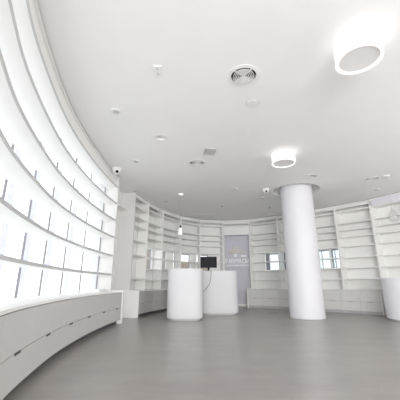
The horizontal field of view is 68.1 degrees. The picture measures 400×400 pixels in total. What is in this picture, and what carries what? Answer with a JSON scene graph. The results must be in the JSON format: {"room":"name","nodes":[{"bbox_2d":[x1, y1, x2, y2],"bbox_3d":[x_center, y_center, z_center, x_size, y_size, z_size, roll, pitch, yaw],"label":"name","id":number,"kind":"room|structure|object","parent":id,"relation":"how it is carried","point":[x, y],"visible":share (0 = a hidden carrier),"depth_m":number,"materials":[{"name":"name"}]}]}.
{"room":"pharmacy shop","nodes":[
{"label":"pharmacy shop","id":0,"kind":"room"},
{"bbox_2d":[0,292,82,299],"bbox_3d":[-1.495,-0.741,0.683,0.961,3.500,13.728,2,-16,-7],"label":"wall","id":1,"kind":"structure","parent":0,"point":[76,292],"depth_m":4.04,"materials":[{"name":"white paint"}]},
{"bbox_2d":[0,138,105,297],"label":"window","id":2,"kind":"structure","parent":1,"relation":"in","point":[21,276],"depth_m":5.13,"materials":[{"name":"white glass"}]},
{"bbox_2d":[85,179,120,291],"bbox_3d":[-2.516,1.315,7.902,0.168,3.500,1.430,-2,-16,8],"label":"wall","id":3,"kind":"structure","parent":0,"point":[96,201],"depth_m":7.51,"materials":[{"name":"white paint"}]},
{"bbox_2d":[2,306,399,399],"bbox_3d":[2.075,1.740,3.007,9.650,0.001,19.538,0,-16,0],"label":"floor","id":4,"kind":"structure","parent":0,"point":[252,353],"depth_m":3.43,"materials":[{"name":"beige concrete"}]},
{"bbox_2d":[0,315,4,344],"bbox_3d":[-1.325,0.927,1.363,0.455,0.664,0.945,6,-17,-20],"label":"drawer unit","id":5,"kind":"object","parent":4,"relation":"on","point":[2,317],"visible":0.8,"depth_m":1.89,"materials":[{"name":"white wood"}]},
{"bbox_2d":[0,306,38,399],"bbox_3d":[-1.620,1.171,2.219,0.465,0.664,0.970,4,-16,-14],"label":"drawer unit","id":6,"kind":"object","parent":4,"relation":"on","point":[19,329],"visible":0.95,"depth_m":2.27,"materials":[{"name":"white wood"}]},
{"bbox_2d":[0,292,122,315],"bbox_3d":[-1.816,1.293,3.908,0.912,0.025,6.197,2,-16,-8],"label":"countertop","id":7,"kind":"structure","parent":6,"relation":"on","point":[6,305],"depth_m":3.16,"materials":[{"name":"white plastic"}]},
{"bbox_2d":[0,0,119,291],"bbox_3d":[-1.883,-0.127,4.100,0.720,2.808,6.658,3,-16,-9],"label":"bookcase","id":8,"kind":"object","parent":7,"relation":"on","point":[35,107],"visible":1,"depth_m":3.59,"materials":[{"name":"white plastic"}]},
{"bbox_2d":[87,289,107,291],"bbox_3d":[-2.239,1.981,6.473,0.272,0.056,0.499,-1,-16,3],"label":"flat box","id":9,"kind":"object","parent":7,"relation":"on","point":[88,290],"visible":0.9,"depth_m":6.25,"materials":[{"name":"white plastic"}]},
{"bbox_2d":[87,290,106,291],"bbox_3d":[-2.239,1.989,6.471,0.260,0.040,0.486,-1,-16,3],"label":"tray","id":10,"kind":"object","parent":9,"relation":"on","point":[87,290],"depth_m":6.25,"materials":[{"name":"white plastic"}]},
{"bbox_2d":[22,300,62,380],"bbox_3d":[-1.824,1.421,3.096,0.457,0.664,0.929,3,-16,-10],"label":"drawer unit","id":11,"kind":"object","parent":4,"relation":"on","point":[49,315],"visible":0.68,"depth_m":3.08,"materials":[{"name":"white wood"}]},
{"bbox_2d":[48,297,82,359],"bbox_3d":[-1.958,1.667,3.959,0.456,0.664,0.920,2,-16,-6],"label":"drawer unit","id":12,"kind":"object","parent":4,"relation":"on","point":[72,308],"visible":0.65,"depth_m":3.94,"materials":[{"name":"white wood"}]},
{"bbox_2d":[72,295,97,344],"bbox_3d":[-2.030,1.910,4.814,0.456,0.664,0.884,1,-16,-3],"label":"drawer unit","id":13,"kind":"object","parent":4,"relation":"on","point":[90,303],"visible":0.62,"depth_m":4.79,"materials":[{"name":"white wood"}]},
{"bbox_2d":[90,294,111,334],"bbox_3d":[-2.053,2.145,5.640,0.455,0.664,0.856,0,-16,0],"label":"drawer unit","id":14,"kind":"object","parent":4,"relation":"on","point":[104,301],"visible":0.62,"depth_m":5.61,"materials":[{"name":"white wood"}]},
{"bbox_2d":[105,293,121,327],"bbox_3d":[-2.033,2.358,6.388,0.456,0.664,0.720,-1,-16,3],"label":"drawer unit","id":15,"kind":"object","parent":4,"relation":"on","point":[116,301],"visible":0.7,"depth_m":6.36,"materials":[{"name":"white wood"}]},
{"bbox_2d":[111,290,123,323],"bbox_3d":[-2.042,2.443,6.774,0.560,0.712,0.069,-1,-16,4],"label":"end panel","id":16,"kind":"object","parent":4,"relation":"on","point":[121,307],"visible":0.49,"depth_m":6.74,"materials":[{"name":"white laminate"}]},
{"bbox_2d":[122,290,146,317],"bbox_3d":[-1.878,2.850,8.161,0.622,0.690,0.577,-3,-16,11],"label":"base cabinet","id":17,"kind":"object","parent":4,"relation":"on","point":[142,294],"depth_m":7.90,"materials":[{"name":"white wood"}]},
{"bbox_2d":[138,289,166,290],"bbox_3d":[-1.177,3.030,10.006,1.054,0.025,4.533,-8,-18,25],"label":"countertop","id":18,"kind":"structure","parent":17,"relation":"on","point":[146,289],"depth_m":9.50,"materials":[{"name":"white plastic"}]},
{"bbox_2d":[114,192,149,289],"bbox_3d":[-2.010,1.255,8.950,0.494,2.808,1.114,-3,-16,11],"label":"bookcase","id":19,"kind":"object","parent":18,"relation":"on","point":[127,241],"visible":0.97,"depth_m":8.52,"materials":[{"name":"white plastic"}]},
{"bbox_2d":[134,202,163,289],"bbox_3d":[-1.677,1.554,10.001,0.402,2.808,1.183,-5,-17,17],"label":"bookcase","id":20,"kind":"object","parent":18,"relation":"on","point":[142,272],"visible":0.9,"depth_m":9.68,"materials":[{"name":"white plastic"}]},
{"bbox_2d":[152,210,181,288],"bbox_3d":[-1.199,1.858,11.068,0.402,2.808,1.232,-9,-18,28],"label":"bookcase","id":21,"kind":"object","parent":18,"relation":"on","point":[167,222],"visible":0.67,"depth_m":10.91,"materials":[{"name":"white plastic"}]},
{"bbox_2d":[174,216,199,268],"bbox_3d":[-0.496,2.105,11.934,1.028,2.808,0.402,13,-21,-39],"label":"bookcase","id":22,"kind":"object","parent":18,"relation":"on","point":[186,240],"visible":0.63,"depth_m":12.09,"materials":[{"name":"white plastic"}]},
{"bbox_2d":[142,291,152,315],"bbox_3d":[-1.760,3.012,8.684,0.593,0.664,0.535,-3,-16,11],"label":"base cabinet","id":23,"kind":"object","parent":4,"relation":"on","point":[149,294],"visible":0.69,"depth_m":8.61,"materials":[{"name":"white wood"}]},
{"bbox_2d":[149,290,160,313],"bbox_3d":[-1.614,3.165,9.222,0.593,0.664,0.553,-5,-17,17],"label":"base cabinet","id":24,"kind":"object","parent":4,"relation":"on","point":[156,294],"visible":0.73,"depth_m":9.13,"materials":[{"name":"white wood"}]},
{"bbox_2d":[158,290,166,311],"bbox_3d":[-1.445,3.311,9.732,0.593,0.664,0.553,-5,-17,17],"label":"base cabinet","id":25,"kind":"object","parent":4,"relation":"on","point":[163,305],"visible":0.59,"depth_m":9.62,"materials":[{"name":"white wood"}]},
{"bbox_2d":[167,268,202,320],"bbox_3d":[-0.385,2.443,7.726,0.910,1.235,0.880,0,-16,0],"label":"counter","id":26,"kind":"object","parent":4,"relation":"on","point":[185,285],"depth_m":7.33,"materials":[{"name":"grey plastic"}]},
{"bbox_2d":[203,271,237,314],"bbox_3d":[0.570,2.826,9.073,1.150,1.235,0.880,0,-16,0],"label":"counter","id":27,"kind":"object","parent":4,"relation":"on","point":[220,297],"depth_m":8.67,"materials":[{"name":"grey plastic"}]},
{"bbox_2d":[200,257,216,270],"bbox_3d":[0.265,1.971,9.129,0.510,0.440,0.180,0,-16,0],"label":"monitor","id":28,"kind":"object","parent":27,"relation":"on","point":[205,262],"visible":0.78,"depth_m":9.11,"materials":[{"name":"black plastic"}]},
{"bbox_2d":[248,289,263,307],"bbox_3d":[2.287,3.803,11.458,0.601,0.664,0.663,-11,-19,35],"label":"base cabinet","id":29,"kind":"object","parent":4,"relation":"on","point":[255,296],"visible":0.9,"depth_m":11.21,"materials":[{"name":"white laminate"}]},
{"bbox_2d":[252,288,378,290],"bbox_3d":[3.814,3.123,10.335,4.637,0.025,0.882,-14,-21,40],"label":"countertop","id":30,"kind":"structure","parent":29,"relation":"on","point":[252,288],"depth_m":9.50,"materials":[{"name":"white laminate"}]},
{"bbox_2d":[248,215,280,288],"bbox_3d":[2.635,2.101,11.921,1.241,2.808,0.402,-11,-19,35],"label":"bookcase","id":31,"kind":"object","parent":30,"relation":"on","point":[262,230],"visible":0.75,"depth_m":12.07,"materials":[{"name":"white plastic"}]},
{"bbox_2d":[275,214,287,288],"bbox_3d":[3.591,1.901,11.219,1.202,2.808,0.402,-12,-20,37],"label":"bookcase","id":32,"kind":"object","parent":30,"relation":"on","point":[279,223],"visible":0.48,"depth_m":11.51,"materials":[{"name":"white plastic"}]},
{"bbox_2d":[314,206,342,288],"bbox_3d":[4.433,1.695,10.495,0.402,2.808,1.072,15,-22,-42],"label":"bookcase","id":33,"kind":"object","parent":30,"relation":"on","point":[324,217],"visible":0.41,"depth_m":10.52,"materials":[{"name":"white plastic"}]},
{"bbox_2d":[333,199,381,289],"bbox_3d":[5.189,1.474,9.720,0.402,2.808,1.176,14,-21,-40],"label":"bookcase","id":34,"kind":"object","parent":30,"relation":"on","point":[359,267],"visible":0.79,"depth_m":9.82,"materials":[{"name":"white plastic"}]},
{"bbox_2d":[262,289,278,308],"bbox_3d":[2.774,3.704,11.114,0.601,0.664,0.663,-11,-19,35],"label":"base cabinet","id":35,"kind":"object","parent":4,"relation":"on","point":[270,297],"visible":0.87,"depth_m":10.85,"materials":[{"name":"white laminate"}]},
{"bbox_2d":[278,290,288,308],"bbox_3d":[3.252,3.605,10.763,0.569,0.664,0.663,-12,-20,37],"label":"base cabinet","id":36,"kind":"object","parent":4,"relation":"on","point":[283,299],"visible":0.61,"depth_m":10.57,"materials":[{"name":"white laminate"}]},
{"bbox_2d":[324,290,342,312],"bbox_3d":[4.490,3.300,9.696,0.663,0.664,0.505,15,-22,-42],"label":"base cabinet","id":37,"kind":"object","parent":4,"relation":"on","point":[332,297],"visible":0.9,"depth_m":9.47,"materials":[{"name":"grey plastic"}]},
{"bbox_2d":[340,290,361,313],"bbox_3d":[4.867,3.190,9.309,0.663,0.664,0.566,14,-21,-40],"label":"base cabinet","id":38,"kind":"object","parent":4,"relation":"on","point":[350,300],"visible":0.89,"depth_m":9.09,"materials":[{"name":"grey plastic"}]},
{"bbox_2d":[359,290,385,315],"bbox_3d":[5.261,3.059,8.894,0.663,0.690,0.598,14,-21,-40],"label":"base cabinet","id":39,"kind":"object","parent":4,"relation":"on","point":[370,301],"depth_m":8.65,"materials":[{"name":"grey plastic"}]},
{"bbox_2d":[380,278,399,321],"bbox_3d":[5.420,2.424,7.233,1.600,1.000,1.600,0,-16,0],"label":"counter","id":40,"kind":"object","parent":4,"relation":"on","point":[390,287],"depth_m":7.14,"materials":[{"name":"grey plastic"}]},
{"bbox_2d":[37,0,399,219],"bbox_3d":[2.075,-1.626,3.966,9.650,0.001,19.538,0,-16,0],"label":"ceiling","id":41,"kind":"structure","parent":0,"point":[343,130],"depth_m":4.34,"materials":[{"name":"white paint"}]},
{"bbox_2d":[110,108,121,113],"bbox_3d":[-1.335,-1.406,4.703,0.170,0.018,0.170,0,-16,0],"label":"recessed light","id":42,"kind":"object","parent":41,"relation":"in","point":[113,110],"visible":1,"depth_m":4.69,"materials":[{"name":"white plastic"}]},
{"bbox_2d":[112,167,121,174],"bbox_3d":[-1.980,-0.676,7.034,0.230,0.144,0.230,0,-16,0],"label":"ceiling camera","id":43,"kind":"object","parent":41,"relation":"attached to","point":[116,170],"visible":1,"depth_m":6.97,"materials":[{"name":"white plastic"}]},
{"bbox_2d":[154,66,162,75],"bbox_3d":[-0.535,-1.660,3.810,0.100,0.020,0.180,0,-16,0],"label":"ceiling sensor","id":44,"kind":"object","parent":41,"relation":"attached to","point":[158,69],"visible":1,"depth_m":3.79,"materials":[{"name":"white plastic"}]},
{"bbox_2d":[153,134,167,140],"bbox_3d":[-0.732,-1.198,5.561,0.280,0.068,0.280,0,-16,0],"label":"recessed light","id":45,"kind":"object","parent":41,"relation":"in","point":[159,137],"visible":0.88,"depth_m":5.62,"materials":[{"name":"white plastic"}]},
{"bbox_2d":[178,193,182,234],"bbox_3d":[-0.580,0.418,8.859,0.140,1.250,0.140,0,-16,0],"label":"pendant lamp","id":46,"kind":"object","parent":41,"relation":"hanging from","point":[180,194],"visible":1,"depth_m":8.71,"materials":[{"name":"white"}]},
{"bbox_2d":[188,159,205,166],"bbox_3d":[-0.068,-0.844,6.723,0.420,0.032,0.420,0,-16,0],"label":"ceiling vent","id":47,"kind":"object","parent":41,"relation":"in","point":[196,163],"visible":1,"depth_m":6.72,"materials":[{"name":"white plastic"}]},
{"bbox_2d":[197,214,213,217],"bbox_3d":[0.230,0.651,11.944,0.660,0.008,0.570,0,-16,0],"label":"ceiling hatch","id":48,"kind":"object","parent":41,"relation":"attached to","point":[198,215],"visible":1,"depth_m":11.99,"materials":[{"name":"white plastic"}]},
{"bbox_2d":[203,148,215,154],"bbox_3d":[0.200,-1.000,6.139,0.230,0.014,0.300,2,-16,-7],"label":"ceiling vent","id":49,"kind":"object","parent":41,"relation":"in","point":[208,151],"visible":1,"depth_m":6.12,"materials":[{"name":"grey plastic"}]},
{"bbox_2d":[227,64,259,86],"bbox_3d":[0.575,-1.644,3.916,0.430,0.032,0.430,0,-16,0],"label":"ceiling vent","id":50,"kind":"object","parent":41,"relation":"in","point":[243,81],"visible":1,"depth_m":3.91,"materials":[{"name":"white plastic"}]},
{"bbox_2d":[231,68,255,78],"bbox_3d":[0.575,-1.708,3.934,0.350,0.140,0.350,0,-16,0],"label":"grille","id":51,"kind":"object","parent":41,"relation":"attached to","point":[252,70],"depth_m":4.05,"materials":[{"name":"grey metal"}]},
{"bbox_2d":[246,99,259,107],"bbox_3d":[0.800,-1.465,4.499,0.210,0.016,0.210,0,-16,0],"label":"ceiling speaker","id":52,"kind":"object","parent":41,"relation":"attached to","point":[251,103],"visible":1,"depth_m":4.48,"materials":[{"name":"grey plastic"}]},
{"bbox_2d":[262,188,268,192],"bbox_3d":[1.900,-0.254,8.546,0.196,0.128,0.196,0,-16,0],"label":"ceiling camera","id":53,"kind":"object","parent":41,"relation":"attached to","point":[265,190],"visible":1,"depth_m":8.49,"materials":[{"name":"white plastic"}]},
{"bbox_2d":[271,150,295,167],"bbox_3d":[1.760,-0.864,6.256,0.490,0.209,0.490,0,-16,0],"label":"ceiling lamp","id":54,"kind":"object","parent":41,"relation":"hanging from","point":[281,158],"visible":1,"depth_m":6.11,"materials":[{"name":"white"}]},
{"bbox_2d":[273,160,293,166],"bbox_3d":[1.760,-0.776,6.231,0.430,0.001,0.430,0,-16,0],"label":"diffuser","id":55,"kind":"object","parent":54,"relation":"attached to","point":[281,163],"depth_m":6.25,"materials":[{"name":"white plastic"}]},
{"bbox_2d":[334,28,383,74],"bbox_3d":[1.800,-1.683,3.380,0.490,0.209,0.490,0,-16,0],"label":"ceiling lamp","id":56,"kind":"object","parent":41,"relation":"hanging from","point":[358,51],"visible":1,"depth_m":3.27,"materials":[{"name":"white"}]},
{"bbox_2d":[338,46,380,71],"bbox_3d":[1.800,-1.595,3.355,0.430,0.001,0.430,0,-16,0],"label":"diffuser","id":57,"kind":"object","parent":56,"relation":"attached to","point":[360,58],"depth_m":3.34,"materials":[{"name":"white plastic"}]},
{"bbox_2d":[364,176,380,180],"bbox_3d":[4.490,-0.561,7.719,0.380,0.032,0.380,0,-16,0],"label":"ceiling vent","id":58,"kind":"object","parent":41,"relation":"in","point":[373,178],"visible":1,"depth_m":7.69,"materials":[{"name":"white plastic"}]},
{"bbox_2d":[382,175,393,210],"bbox_3d":[4.730,-0.035,7.361,0.230,1.200,0.230,0,-16,0],"label":"pendant lamp","id":59,"kind":"object","parent":41,"relation":"hanging from","point":[384,176],"visible":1,"depth_m":7.45,"materials":[{"name":"white plastic"}]},
{"bbox_2d":[121,192,366,289],"bbox_3d":[2.020,2.073,10.562,8.780,3.500,4.538,0,-16,0],"label":"wall","id":60,"kind":"structure","parent":0,"point":[195,227],"depth_m":12.31,"materials":[{"name":"white paint"}]},
{"bbox_2d":[117,204,128,210],"bbox_3d":[-2.268,0.219,8.389,0.300,0.035,0.598,-3,-16,11],"label":"shelf","id":61,"kind":"object","parent":60,"relation":"attached to","point":[120,207],"visible":0.71,"depth_m":8.40,"materials":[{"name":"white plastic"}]},
{"bbox_2d":[181,254,189,267],"bbox_3d":[-0.627,2.539,12.034,0.486,0.670,0.050,13,-21,-39],"label":"window","id":62,"kind":"structure","parent":60,"relation":"in","point":[181,254],"depth_m":12.16,"materials":[{"name":"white glass"}]},
{"bbox_2d":[197,219,223,270],"bbox_3d":[0.441,2.240,12.408,1.052,2.808,0.402,4,-16,-14],"label":"bookcase","id":63,"kind":"object","parent":60,"relation":"attached to","point":[210,237],"visible":0.7,"depth_m":12.61,"materials":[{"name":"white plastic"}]},
{"bbox_2d":[223,219,248,235],"bbox_3d":[1.547,1.200,12.696,1.129,0.649,0.384,-4,-16,13],"label":"upper cabinet","id":64,"kind":"object","parent":60,"relation":"attached to","point":[242,230],"visible":0.94,"depth_m":12.57,"materials":[{"name":"white wood"}]},
{"bbox_2d":[225,236,250,303],"bbox_3d":[1.591,2.932,12.391,1.063,2.850,0.049,-4,-16,13],"label":"wall panel","id":65,"kind":"object","parent":60,"relation":"attached to","point":[241,242],"visible":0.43,"depth_m":12.44,"materials":[{"name":"grey paint"}]},
{"bbox_2d":[225,247,249,265],"bbox_3d":[1.579,2.373,12.503,1.019,0.815,0.045,-4,-16,13],"label":"wall sign","id":66,"kind":"object","parent":65,"relation":"attached to","point":[234,251],"visible":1,"depth_m":12.51,"materials":[{"name":"white plastic"}]},
{"bbox_2d":[265,253,277,269],"bbox_3d":[2.970,2.493,11.872,0.687,0.670,0.050,-11,-19,35],"label":"window","id":67,"kind":"structure","parent":60,"relation":"in","point":[268,267],"depth_m":11.99,"materials":[{"name":"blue glass"}]},
{"bbox_2d":[272,184,319,195],"bbox_3d":[2.820,-0.381,8.739,1.340,0.220,1.340,0,-16,0],"label":"trim","id":68,"kind":"structure","parent":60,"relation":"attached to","point":[315,188],"depth_m":9.01,"materials":[{"name":"white paint"}]},
{"bbox_2d":[319,250,330,267],"bbox_3d":[4.501,2.148,10.663,0.050,0.670,0.455,15,-22,-42],"label":"window","id":69,"kind":"structure","parent":60,"relation":"in","point":[320,250],"depth_m":10.72,"materials":[{"name":"blue glass"}]},
{"bbox_2d":[331,249,337,267],"bbox_3d":[4.813,2.061,10.354,0.050,0.670,0.345,15,-22,-42],"label":"window","id":70,"kind":"structure","parent":60,"relation":"in","point":[332,250],"depth_m":10.42,"materials":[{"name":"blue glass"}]},
{"bbox_2d":[368,192,399,277],"bbox_3d":[5.865,1.222,8.839,0.428,2.805,1.105,10,-18,-30],"label":"bookcase","id":71,"kind":"object","parent":60,"relation":"attached to","point":[385,222],"visible":0.92,"depth_m":9.13,"materials":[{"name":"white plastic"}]},
{"bbox_2d":[280,183,325,319],"bbox_3d":[2.820,1.302,8.259,0.890,3.720,0.890,0,-16,0],"label":"column","id":72,"kind":"structure","parent":0,"point":[303,270],"depth_m":7.87,"materials":[{"name":"white paint"}]},
{"label":"outside","id":73,"kind":"structure","parent":0,"visible":0},
{"bbox_2d":[147,250,206,270],"bbox_3d":[-1.476,3.155,14.726,6.850,4.700,1.237,11,-19,-33],"label":"wall","id":74,"kind":"structure","parent":73,"point":[183,265],"depth_m":15.35,"materials":[{"name":"white paint"}]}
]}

